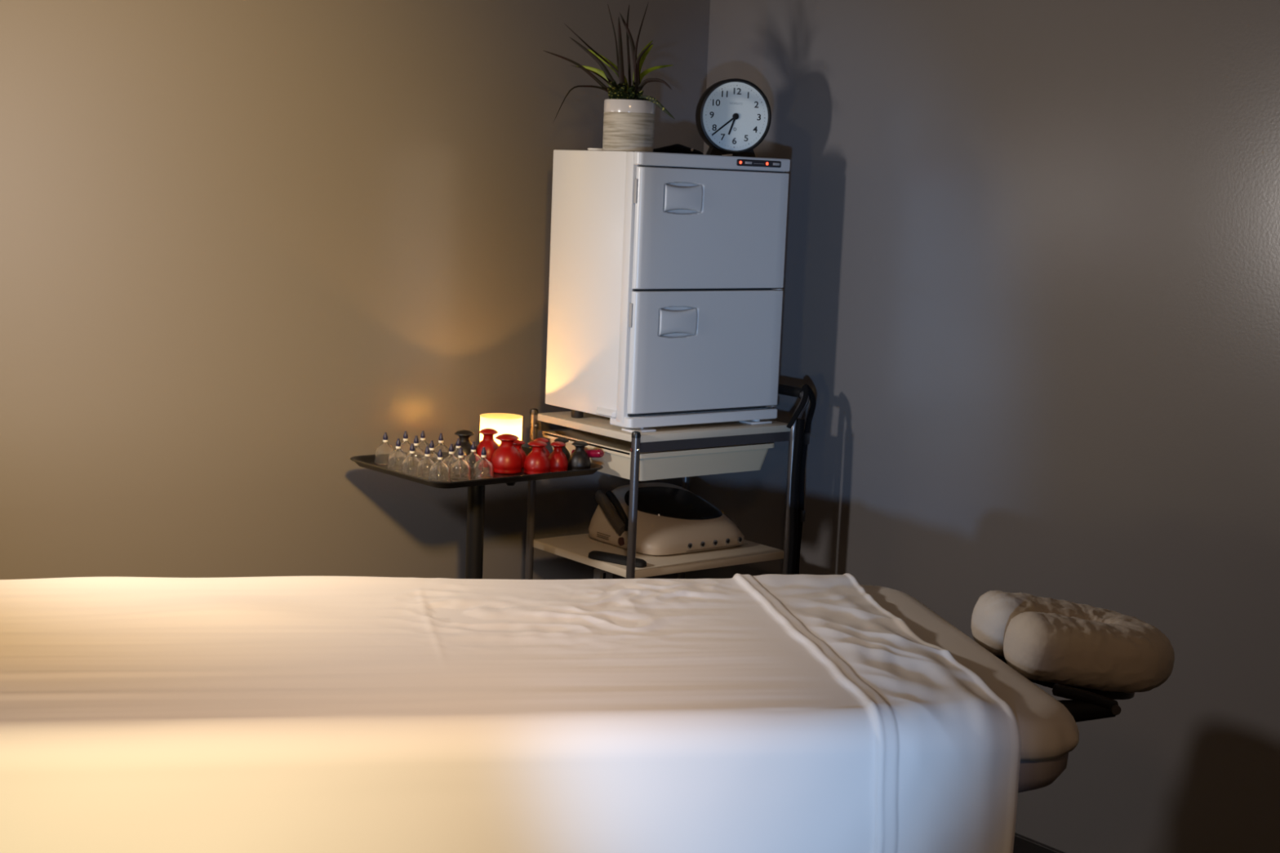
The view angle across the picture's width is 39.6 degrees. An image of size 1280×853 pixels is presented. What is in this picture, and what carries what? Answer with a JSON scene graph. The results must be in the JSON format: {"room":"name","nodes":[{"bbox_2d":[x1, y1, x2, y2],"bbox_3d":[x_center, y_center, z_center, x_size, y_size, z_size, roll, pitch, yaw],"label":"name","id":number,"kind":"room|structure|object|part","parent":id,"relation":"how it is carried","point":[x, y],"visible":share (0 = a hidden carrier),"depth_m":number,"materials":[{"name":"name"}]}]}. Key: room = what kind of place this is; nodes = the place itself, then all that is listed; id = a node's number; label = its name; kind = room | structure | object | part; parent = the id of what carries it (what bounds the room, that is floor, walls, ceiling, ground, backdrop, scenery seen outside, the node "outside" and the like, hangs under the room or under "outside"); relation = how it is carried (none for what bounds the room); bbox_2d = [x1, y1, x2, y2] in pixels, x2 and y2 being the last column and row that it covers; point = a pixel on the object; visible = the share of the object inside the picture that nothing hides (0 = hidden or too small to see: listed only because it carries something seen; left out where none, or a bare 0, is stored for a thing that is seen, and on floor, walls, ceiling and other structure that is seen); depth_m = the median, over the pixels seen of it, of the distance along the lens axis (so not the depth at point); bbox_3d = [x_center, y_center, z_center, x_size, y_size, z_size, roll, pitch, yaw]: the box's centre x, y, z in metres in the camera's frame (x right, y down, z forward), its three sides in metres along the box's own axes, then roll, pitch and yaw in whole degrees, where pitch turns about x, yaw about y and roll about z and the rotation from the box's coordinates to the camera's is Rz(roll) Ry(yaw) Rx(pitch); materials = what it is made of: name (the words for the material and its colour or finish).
{"room":"spa","nodes":[
{"label":"spa","id":0,"kind":"room"},
{"bbox_2d":[0,0,710,579],"bbox_3d":[-1.695,-0.348,3.035,4.800,2.550,0.100,-4,10,-38],"label":"wall","id":1,"kind":"structure","parent":0,"point":[246,246],"depth_m":3.73,"materials":[{"name":"grey paint"}]},
{"bbox_2d":[593,568,613,578],"bbox_3d":[-0.090,0.381,4.344,0.040,0.068,0.031,-4,10,-38],"label":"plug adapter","id":2,"kind":"object","parent":1,"relation":"attached to","point":[597,573],"visible":0.28,"depth_m":4.33,"materials":[{"name":"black plastic"}]},
{"bbox_2d":[684,0,1279,852],"bbox_3d":[1.432,-0.197,2.864,0.100,2.550,4.050,-4,10,-38],"label":"wall","id":3,"kind":"structure","parent":0,"point":[1030,306],"depth_m":3.55,"materials":[{"name":"grey paint"}]},
{"bbox_2d":[1013,832,1065,852],"bbox_3d":[1.311,1.013,3.034,0.012,0.100,3.938,-4,10,-38],"label":"baseboard","id":4,"kind":"structure","parent":3,"relation":"attached to","point":[1022,844],"depth_m":3.67,"materials":[{"name":"black paint"}]},
{"bbox_3d":[-0.503,1.234,1.644,4.800,0.100,4.150,-4,10,-38],"label":"floor","id":5,"kind":"structure","parent":0,"visible":0},
{"bbox_2d":[350,446,603,578],"bbox_3d":[-0.360,0.476,3.801,0.433,0.810,0.400,-4,10,-40],"label":"tray stand","id":6,"kind":"object","parent":5,"relation":"on","point":[476,488],"visible":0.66,"depth_m":3.74,"materials":[{"name":"black metal"}]},
{"bbox_2d":[373,432,394,464],"bbox_3d":[-0.539,0.045,3.759,0.045,0.066,0.045,7,9,32],"label":"cup","id":7,"kind":"object","parent":6,"relation":"on","point":[383,451],"visible":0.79,"depth_m":3.75,"materials":[{"name":"clear glass"}]},
{"bbox_2d":[386,438,407,471],"bbox_3d":[-0.501,0.058,3.681,0.045,0.066,0.045,8,10,33],"label":"cup","id":8,"kind":"object","parent":6,"relation":"on","point":[395,459],"visible":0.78,"depth_m":3.67,"materials":[{"name":"clear glass"}]},
{"bbox_2d":[400,431,411,454],"bbox_3d":[-0.500,0.042,3.789,0.045,0.066,0.045,3,8,7],"label":"cup","id":9,"kind":"object","parent":6,"relation":"on","point":[405,445],"visible":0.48,"depth_m":3.78,"materials":[{"name":"clear glass"}]},
{"bbox_2d":[400,440,411,454],"bbox_3d":[-0.501,0.052,3.791,0.045,0.046,0.045,3,8,7],"label":"bowl","id":10,"kind":"object","parent":9,"relation":"attached to","point":[405,446],"depth_m":3.78,"materials":[{"name":"clear glass"}]},
{"bbox_2d":[401,443,420,475],"bbox_3d":[-0.465,0.067,3.626,0.045,0.066,0.045,-1,8,-20],"label":"cup","id":11,"kind":"object","parent":6,"relation":"on","point":[409,464],"visible":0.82,"depth_m":3.61,"materials":[{"name":"clear glass"}]},
{"bbox_2d":[406,435,425,460],"bbox_3d":[-0.470,0.052,3.730,0.045,0.066,0.045,3,8,7],"label":"cup","id":12,"kind":"object","parent":6,"relation":"on","point":[419,452],"visible":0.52,"depth_m":3.72,"materials":[{"name":"clear glass"}]},
{"bbox_2d":[406,445,425,460],"bbox_3d":[-0.470,0.062,3.731,0.045,0.046,0.045,3,8,7],"label":"bowl","id":13,"kind":"object","parent":12,"relation":"attached to","point":[419,452],"depth_m":3.72,"materials":[{"name":"clear glass"}]},
{"bbox_2d":[418,430,429,452],"bbox_3d":[-0.465,0.041,3.806,0.045,0.066,0.045,9,10,40],"label":"cup","id":14,"kind":"object","parent":6,"relation":"on","point":[423,444],"visible":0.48,"depth_m":3.80,"materials":[{"name":"clear glass"}]},
{"bbox_2d":[418,440,429,452],"bbox_3d":[-0.466,0.051,3.808,0.045,0.046,0.045,9,10,40],"label":"bowl","id":15,"kind":"object","parent":14,"relation":"attached to","point":[423,444],"depth_m":3.80,"materials":[{"name":"clear glass"}]},
{"bbox_2d":[416,445,435,479],"bbox_3d":[-0.430,0.072,3.595,0.045,0.066,0.045,-4,10,-39],"label":"cup","id":16,"kind":"object","parent":6,"relation":"on","point":[424,465],"visible":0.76,"depth_m":3.58,"materials":[{"name":"clear glass"}]},
{"bbox_2d":[416,456,435,479],"bbox_3d":[-0.431,0.082,3.596,0.045,0.046,0.045,-4,10,-39],"label":"bowl","id":17,"kind":"object","parent":16,"relation":"attached to","point":[424,465],"depth_m":3.58,"materials":[{"name":"clear glass"}]},
{"bbox_2d":[422,440,437,462],"bbox_3d":[-0.431,0.061,3.676,0.045,0.066,0.045,2,8,-5],"label":"cup","id":18,"kind":"object","parent":6,"relation":"on","point":[433,455],"visible":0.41,"depth_m":3.67,"materials":[{"name":"clear glass"}]},
{"bbox_2d":[422,449,437,462],"bbox_3d":[-0.431,0.071,3.678,0.045,0.046,0.045,2,8,-5],"label":"bowl","id":19,"kind":"object","parent":18,"relation":"attached to","point":[433,455],"depth_m":3.66,"materials":[{"name":"clear glass"}]},
{"bbox_2d":[428,448,450,481],"bbox_3d":[-0.401,0.078,3.563,0.045,0.066,0.045,2,8,0],"label":"cup","id":20,"kind":"object","parent":6,"relation":"on","point":[439,471],"visible":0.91,"depth_m":3.55,"materials":[{"name":"clear glass"}]},
{"bbox_2d":[428,459,450,481],"bbox_3d":[-0.401,0.088,3.564,0.045,0.046,0.045,2,8,0],"label":"bowl","id":21,"kind":"object","parent":20,"relation":"attached to","point":[439,471],"depth_m":3.55,"materials":[{"name":"clear glass"}]},
{"bbox_2d":[434,432,448,459],"bbox_3d":[-0.424,0.047,3.781,0.045,0.066,0.045,-2,9,-28],"label":"cup","id":22,"kind":"object","parent":6,"relation":"on","point":[445,450],"visible":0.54,"depth_m":3.77,"materials":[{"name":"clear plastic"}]},
{"bbox_2d":[434,442,448,459],"bbox_3d":[-0.424,0.057,3.783,0.045,0.046,0.045,-2,9,-28],"label":"bowl","id":23,"kind":"object","parent":22,"relation":"attached to","point":[445,450],"depth_m":3.77,"materials":[{"name":"clear glass"}]},
{"bbox_2d":[442,444,457,470],"bbox_3d":[-0.387,0.068,3.639,0.045,0.066,0.045,4,8,15],"label":"cup","id":24,"kind":"object","parent":6,"relation":"on","point":[451,458],"visible":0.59,"depth_m":3.63,"materials":[{"name":"clear glass"}]},
{"bbox_2d":[442,453,457,470],"bbox_3d":[-0.387,0.078,3.641,0.045,0.046,0.045,4,8,15],"label":"bowl","id":25,"kind":"object","parent":24,"relation":"attached to","point":[451,458],"depth_m":3.63,"materials":[{"name":"clear glass"}]},
{"bbox_2d":[449,447,471,481],"bbox_3d":[-0.363,0.075,3.595,0.045,0.066,0.045,7,9,31],"label":"cup","id":26,"kind":"object","parent":6,"relation":"on","point":[460,470],"visible":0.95,"depth_m":3.58,"materials":[{"name":"clear glass"}]},
{"bbox_2d":[453,438,466,459],"bbox_3d":[-0.380,0.057,3.718,0.045,0.066,0.045,4,8,15],"label":"cup","id":27,"kind":"object","parent":6,"relation":"on","point":[458,442],"visible":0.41,"depth_m":3.71,"materials":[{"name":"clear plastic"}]},
{"bbox_2d":[453,447,466,459],"bbox_3d":[-0.381,0.067,3.720,0.045,0.046,0.045,4,8,15],"label":"bowl","id":28,"kind":"object","parent":27,"relation":"attached to","point":[455,452],"depth_m":3.71,"materials":[{"name":"clear glass"}]},
{"bbox_2d":[453,430,476,455],"bbox_3d":[-0.375,0.043,3.796,0.057,0.072,0.057,-4,10,-38],"label":"cup","id":29,"kind":"object","parent":6,"relation":"on","point":[464,435],"visible":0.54,"depth_m":3.78,"materials":[{"name":"black"}]},
{"bbox_3d":[-0.374,0.019,3.792,0.042,0.023,0.042,-4,10,-38],"label":"knob","id":30,"kind":"part","parent":29,"relation":"part of","materials":[{"name":"black plastic"}]},
{"bbox_3d":[-0.376,0.054,3.797,0.057,0.050,0.057,-4,10,-38],"label":"bulb","id":31,"kind":"part","parent":29,"relation":"part of","materials":[{"name":"clear glass"}]},
{"bbox_2d":[464,441,480,475],"bbox_3d":[-0.345,0.065,3.677,0.045,0.066,0.045,1,8,-8],"label":"cup","id":32,"kind":"object","parent":6,"relation":"on","point":[473,457],"visible":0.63,"depth_m":3.66,"materials":[{"name":"clear glass"}]},
{"bbox_2d":[350,446,603,488],"bbox_3d":[-0.344,0.095,3.748,0.445,0.040,0.374,-4,10,-38],"label":"tray","id":33,"kind":"object","parent":6,"relation":"on","point":[367,461],"depth_m":3.64,"materials":[{"name":"black plastic"}]},
{"bbox_2d":[471,447,493,479],"bbox_3d":[-0.318,0.075,3.612,0.045,0.066,0.045,9,10,40],"label":"cup","id":34,"kind":"object","parent":6,"relation":"on","point":[482,468],"visible":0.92,"depth_m":3.60,"materials":[{"name":"clear glass"}]},
{"bbox_2d":[475,428,498,461],"bbox_3d":[-0.325,0.042,3.808,0.055,0.076,0.055,-4,10,-38],"label":"cup","id":35,"kind":"object","parent":6,"relation":"on","point":[488,442],"visible":0.67,"depth_m":3.79,"materials":[{"name":"red"}]},
{"bbox_3d":[-0.326,0.053,3.809,0.055,0.053,0.055,-4,10,-38],"label":"bulb","id":36,"kind":"part","parent":35,"relation":"part of","materials":[{"name":"red plastic"}]},
{"bbox_3d":[-0.324,0.016,3.804,0.041,0.024,0.041,-4,10,-38],"label":"knob","id":37,"kind":"part","parent":35,"relation":"part of","materials":[{"name":"red plastic"}]},
{"bbox_2d":[479,413,523,446],"bbox_3d":[-0.305,0.022,3.894,0.096,0.092,0.096,-4,10,-38],"label":"candle","id":38,"kind":"object","parent":6,"relation":"on","point":[503,423],"visible":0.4,"depth_m":3.86,"materials":[{"name":"white wax"}]},
{"bbox_2d":[490,434,522,474],"bbox_3d":[-0.278,0.055,3.716,0.067,0.079,0.067,-4,10,-38],"label":"cup","id":39,"kind":"object","parent":6,"relation":"on","point":[506,459],"visible":0.98,"depth_m":3.69,"materials":[{"name":"red"}]},
{"bbox_3d":[-0.277,0.028,3.712,0.050,0.025,0.050,-4,10,-38],"label":"knob","id":40,"kind":"part","parent":39,"relation":"part of","materials":[{"name":"red plastic"}]},
{"bbox_3d":[-0.272,0.115,3.734,0.021,0.018,0.020,-4,10,-40],"label":"clamp knob","id":41,"kind":"part","parent":6,"relation":"part of","materials":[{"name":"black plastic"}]},
{"bbox_2d":[513,440,526,467],"bbox_3d":[-0.262,0.057,3.788,0.044,0.057,0.044,-4,10,-38],"label":"cup","id":42,"kind":"object","parent":6,"relation":"on","point":[517,444],"visible":0.47,"depth_m":3.78,"materials":[{"name":"red"}]},
{"bbox_3d":[-0.261,0.037,3.785,0.033,0.018,0.033,-4,10,-38],"label":"knob","id":43,"kind":"part","parent":42,"relation":"part of","materials":[{"name":"red plastic"}]},
{"bbox_3d":[-0.262,0.065,3.789,0.044,0.040,0.044,-4,10,-38],"label":"bulb","id":44,"kind":"part","parent":42,"relation":"part of","materials":[{"name":"red plastic"}]},
{"bbox_2d":[524,440,550,474],"bbox_3d":[-0.214,0.064,3.711,0.055,0.069,0.055,-4,10,-38],"label":"cup","id":45,"kind":"object","parent":6,"relation":"on","point":[536,461],"visible":0.97,"depth_m":3.69,"materials":[{"name":"red rubber"}]},
{"bbox_3d":[-0.214,0.040,3.708,0.041,0.022,0.041,-4,10,-38],"label":"knob","id":46,"kind":"part","parent":45,"relation":"part of","materials":[{"name":"red plastic"}]},
{"bbox_2d":[533,437,550,457],"bbox_3d":[-0.211,0.055,3.789,0.045,0.064,0.045,-4,10,-38],"label":"cup","id":47,"kind":"object","parent":6,"relation":"on","point":[545,451],"visible":0.3,"depth_m":3.78,"materials":[{"name":"red"}]},
{"bbox_3d":[-0.210,0.034,3.786,0.033,0.020,0.033,-4,10,-38],"label":"knob","id":48,"kind":"part","parent":47,"relation":"part of","materials":[{"name":"red plastic"}]},
{"bbox_3d":[-0.211,0.065,3.790,0.045,0.044,0.045,-4,10,-38],"label":"bulb","id":49,"kind":"part","parent":47,"relation":"part of","materials":[{"name":"red plastic"}]},
{"bbox_2d":[547,441,568,472],"bbox_3d":[-0.173,0.063,3.745,0.045,0.064,0.045,-4,10,-38],"label":"cup","id":50,"kind":"object","parent":6,"relation":"on","point":[558,461],"visible":0.9,"depth_m":3.73,"materials":[{"name":"red rubber"}]},
{"bbox_3d":[-0.173,0.042,3.742,0.033,0.020,0.033,-4,10,-38],"label":"knob","id":51,"kind":"part","parent":50,"relation":"part of","materials":[{"name":"red plastic"}]},
{"bbox_2d":[554,437,569,461],"bbox_3d":[-0.169,0.055,3.809,0.043,0.062,0.043,-4,10,-38],"label":"cup","id":52,"kind":"object","parent":6,"relation":"on","point":[565,451],"visible":0.34,"depth_m":3.80,"materials":[{"name":"black"}]},
{"bbox_3d":[-0.168,0.034,3.806,0.032,0.020,0.032,-4,10,-38],"label":"knob","id":53,"kind":"part","parent":52,"relation":"part of","materials":[{"name":"black plastic"}]},
{"bbox_3d":[-0.170,0.064,3.810,0.043,0.043,0.043,-4,10,-38],"label":"bulb","id":54,"kind":"part","parent":52,"relation":"part of","materials":[{"name":"black plastic"}]},
{"bbox_2d":[568,440,591,470],"bbox_3d":[-0.128,0.062,3.763,0.048,0.064,0.048,-4,10,-38],"label":"cup","id":55,"kind":"object","parent":6,"relation":"on","point":[579,459],"visible":0.93,"depth_m":3.75,"materials":[{"name":"black"}]},
{"bbox_3d":[-0.128,0.072,3.764,0.048,0.044,0.048,-4,10,-38],"label":"bulb","id":56,"kind":"part","parent":55,"relation":"part of","materials":[{"name":"black plastic"}]},
{"bbox_3d":[-0.127,0.041,3.760,0.036,0.020,0.036,-4,10,-38],"label":"knob","id":57,"kind":"part","parent":55,"relation":"part of","materials":[{"name":"black plastic"}]},
{"bbox_2d":[571,448,604,457],"bbox_3d":[-0.112,0.058,3.784,0.075,0.025,0.018,8,10,34],"label":"tube","id":58,"kind":"object","parent":6,"relation":"on","point":[595,453],"visible":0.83,"depth_m":3.77,"materials":[{"name":"red"}]},
{"bbox_2d":[524,383,809,579],"bbox_3d":[0.046,0.384,4.019,0.519,0.968,0.394,-4,10,-38],"label":"utility cart","id":59,"kind":"object","parent":5,"relation":"on","point":[685,451],"visible":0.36,"depth_m":3.87,"materials":[{"name":"beige"}]},
{"bbox_3d":[-0.253,0.386,4.022,0.018,0.839,0.018,-4,10,-38],"label":"post","id":60,"kind":"part","parent":59,"relation":"part of","materials":[{"name":"grey metal"}]},
{"bbox_3d":[-0.052,-0.014,4.096,0.438,0.021,0.014,-4,10,-38],"label":"rail","id":61,"kind":"part","parent":59,"relation":"part of","materials":[{"name":"grey"}]},
{"bbox_2d":[588,551,646,568],"bbox_3d":[-0.049,0.283,3.800,0.146,0.014,0.033,8,10,34],"label":"remote control","id":62,"kind":"object","parent":59,"relation":"on","point":[597,555],"visible":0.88,"depth_m":3.79,"materials":[{"name":"black plastic"}]},
{"bbox_3d":[-0.025,0.436,3.734,0.018,0.839,0.018,-4,10,-38],"label":"post","id":63,"kind":"part","parent":59,"relation":"part of","materials":[{"name":"grey metal"}]},
{"bbox_2d":[533,533,784,578],"bbox_3d":[0.043,0.276,4.000,0.442,0.018,0.365,-4,10,-38],"label":"shelf","id":64,"kind":"object","parent":59,"relation":"attached to","point":[577,548],"depth_m":3.90,"materials":[{"name":"beige wood"}]},
{"bbox_3d":[0.040,0.055,3.960,0.401,0.062,0.349,-4,10,-38],"label":"drawer","id":65,"kind":"part","parent":59,"relation":"part of","materials":[{"name":"beige"}]},
{"bbox_2d":[537,411,790,443],"bbox_3d":[0.054,-0.009,3.960,0.442,0.016,0.365,-4,10,-38],"label":"shelf","id":66,"kind":"object","parent":59,"relation":"attached to","point":[733,432],"depth_m":3.85,"materials":[{"name":"beige"}]},
{"bbox_2d":[545,149,790,432],"bbox_3d":[0.057,-0.304,3.905,0.429,0.581,0.312,-4,10,-38],"label":"towel warmer","id":67,"kind":"object","parent":59,"relation":"on","point":[667,269],"visible":1,"depth_m":3.78,"materials":[{"name":"white metal"}]},
{"bbox_2d":[587,147,604,151],"bbox_3d":[-0.092,-0.587,3.766,0.038,0.005,0.038,-4,10,-38],"label":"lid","id":68,"kind":"object","parent":67,"relation":"on","point":[588,148],"visible":0.93,"depth_m":3.75,"materials":[{"name":"white plastic"}]},
{"bbox_2d":[595,406,616,417],"bbox_3d":[-0.074,-0.029,3.756,0.008,0.017,0.066,-4,10,-38],"label":"drip tray","id":69,"kind":"object","parent":67,"relation":"on","point":[606,411],"depth_m":3.75,"materials":[{"name":"white plastic"}]},
{"bbox_2d":[543,4,675,151],"bbox_3d":[-0.061,-0.735,3.737,0.281,0.308,0.142,3,8,2],"label":"potted plant","id":70,"kind":"object","parent":67,"relation":"on","point":[628,116],"visible":0.98,"depth_m":3.71,"materials":[{"name":"green plant"}]},
{"bbox_3d":[-0.024,-0.620,3.749,0.108,0.081,0.108,-4,10,-38],"label":"pot","id":71,"kind":"part","parent":70,"relation":"part of","materials":[{"name":"grey ceramic"}]},
{"bbox_3d":[0.080,-0.220,3.744,0.100,0.059,0.010,-4,10,-38],"label":"handle","id":72,"kind":"part","parent":67,"relation":"part of","materials":[{"name":"white plastic"}]},
{"bbox_2d":[653,143,703,155],"bbox_3d":[0.075,-0.597,3.820,0.126,0.022,0.052,1,8,-10],"label":"pouch","id":73,"kind":"object","parent":67,"relation":"on","point":[674,148],"visible":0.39,"depth_m":3.80,"materials":[{"name":"black fabric"}]},
{"bbox_3d":[0.090,-0.476,3.708,0.100,0.059,0.010,-4,10,-38],"label":"handle","id":74,"kind":"part","parent":67,"relation":"part of","materials":[{"name":"white plastic"}]},
{"bbox_3d":[0.145,-0.163,3.812,0.413,0.255,0.014,-4,10,-38],"label":"door","id":75,"kind":"part","parent":67,"relation":"part of","materials":[{"name":"white metal"}]},
{"bbox_3d":[0.155,-0.418,3.776,0.413,0.250,0.014,-4,10,-38],"label":"door","id":76,"kind":"part","parent":67,"relation":"part of","materials":[{"name":"white metal"}]},
{"bbox_2d":[695,78,771,157],"bbox_3d":[0.204,-0.676,3.897,0.163,0.169,0.048,0,8,-13],"label":"mantel clock","id":77,"kind":"object","parent":67,"relation":"on","point":[733,116],"visible":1,"depth_m":3.88,"materials":[{"name":"black"}]},
{"bbox_3d":[0.256,-0.566,3.823,0.126,0.014,0.003,-4,10,-38],"label":"control panel","id":78,"kind":"part","parent":67,"relation":"part of","materials":[{"name":"black plastic"}]},
{"bbox_2d":[588,482,747,555],"bbox_3d":[0.058,0.203,4.028,0.299,0.116,0.269,-4,10,-38],"label":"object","id":79,"kind":"object","parent":59,"relation":"on","point":[672,519],"visible":0.94,"depth_m":3.97,"materials":[{"name":"beige plastic"}]},
{"bbox_2d":[617,537,624,545],"bbox_3d":[-0.041,0.254,3.929,0.006,0.019,0.019,-4,10,-38],"label":"switch","id":80,"kind":"object","parent":79,"relation":"attached to","point":[620,540],"depth_m":3.93,"materials":[{"name":"red plastic"}]},
{"bbox_3d":[0.076,0.176,4.030,0.224,0.056,0.165,-4,10,-38],"label":"touch panel","id":81,"kind":"part","parent":79,"relation":"part of","materials":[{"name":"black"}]},
{"bbox_3d":[0.099,0.376,4.299,0.018,0.810,0.018,-4,10,-38],"label":"post","id":82,"kind":"part","parent":59,"relation":"part of","materials":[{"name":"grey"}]},
{"bbox_3d":[0.160,0.032,3.827,0.438,0.021,0.014,-4,10,-38],"label":"rail","id":83,"kind":"part","parent":59,"relation":"part of","materials":[{"name":"grey metal"}]},
{"bbox_3d":[0.325,0.426,4.014,0.018,0.810,0.018,-4,10,-38],"label":"post","id":84,"kind":"part","parent":59,"relation":"part of","materials":[{"name":"grey metal"}]},
{"bbox_3d":[0.243,-0.051,4.103,0.053,0.112,0.388,-4,10,-38],"label":"push handle","id":85,"kind":"part","parent":59,"relation":"part of","materials":[{"name":"grey metal"}]},
{"bbox_2d":[786,383,816,574],"bbox_3d":[0.352,0.196,3.973,0.039,0.579,0.094,7,9,29],"label":"strap","id":86,"kind":"object","parent":59,"relation":"hanging from","point":[797,513],"visible":0.84,"depth_m":3.94,"materials":[{"name":"black metal"}]},
{"bbox_2d":[1017,752,1068,792],"bbox_3d":[-0.415,0.682,2.604,1.883,0.734,0.800,1,8,-11],"label":"massage table","id":87,"kind":"object","parent":5,"relation":"on","point":[1033,775],"visible":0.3,"depth_m":2.34,"materials":[{"name":"leather"}]},
{"bbox_2d":[860,584,1079,761],"bbox_3d":[-0.401,0.342,2.557,1.904,0.060,0.818,1,8,-11],"label":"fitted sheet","id":88,"kind":"object","parent":87,"relation":"on","point":[1048,730],"visible":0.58,"depth_m":2.50,"materials":[{"name":"beige fabric"}]},
{"bbox_2d":[0,573,1021,852],"bbox_3d":[-0.480,0.615,2.579,2.004,0.667,1.593,-4,10,-38],"label":"sheet","id":89,"kind":"object","parent":88,"relation":"on","point":[768,713],"visible":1,"depth_m":2.28,"materials":[{"name":"white fabric"}]},
{"bbox_2d":[970,590,1174,722],"bbox_3d":[0.673,0.346,2.742,0.294,0.157,0.296,1,8,-11],"label":"cradle","id":90,"kind":"object","parent":87,"relation":"attached to","point":[1091,657],"visible":0.98,"depth_m":2.63,"materials":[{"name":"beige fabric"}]},
{"bbox_3d":[0.577,0.382,2.867,0.151,0.042,0.024,1,8,-10],"label":"bracket arm","id":91,"kind":"part","parent":90,"relation":"part of","materials":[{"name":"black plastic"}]},
{"bbox_3d":[0.625,0.421,2.605,0.151,0.042,0.024,1,8,-10],"label":"bracket arm","id":92,"kind":"part","parent":90,"relation":"part of","materials":[{"name":"black plastic"}]}
]}

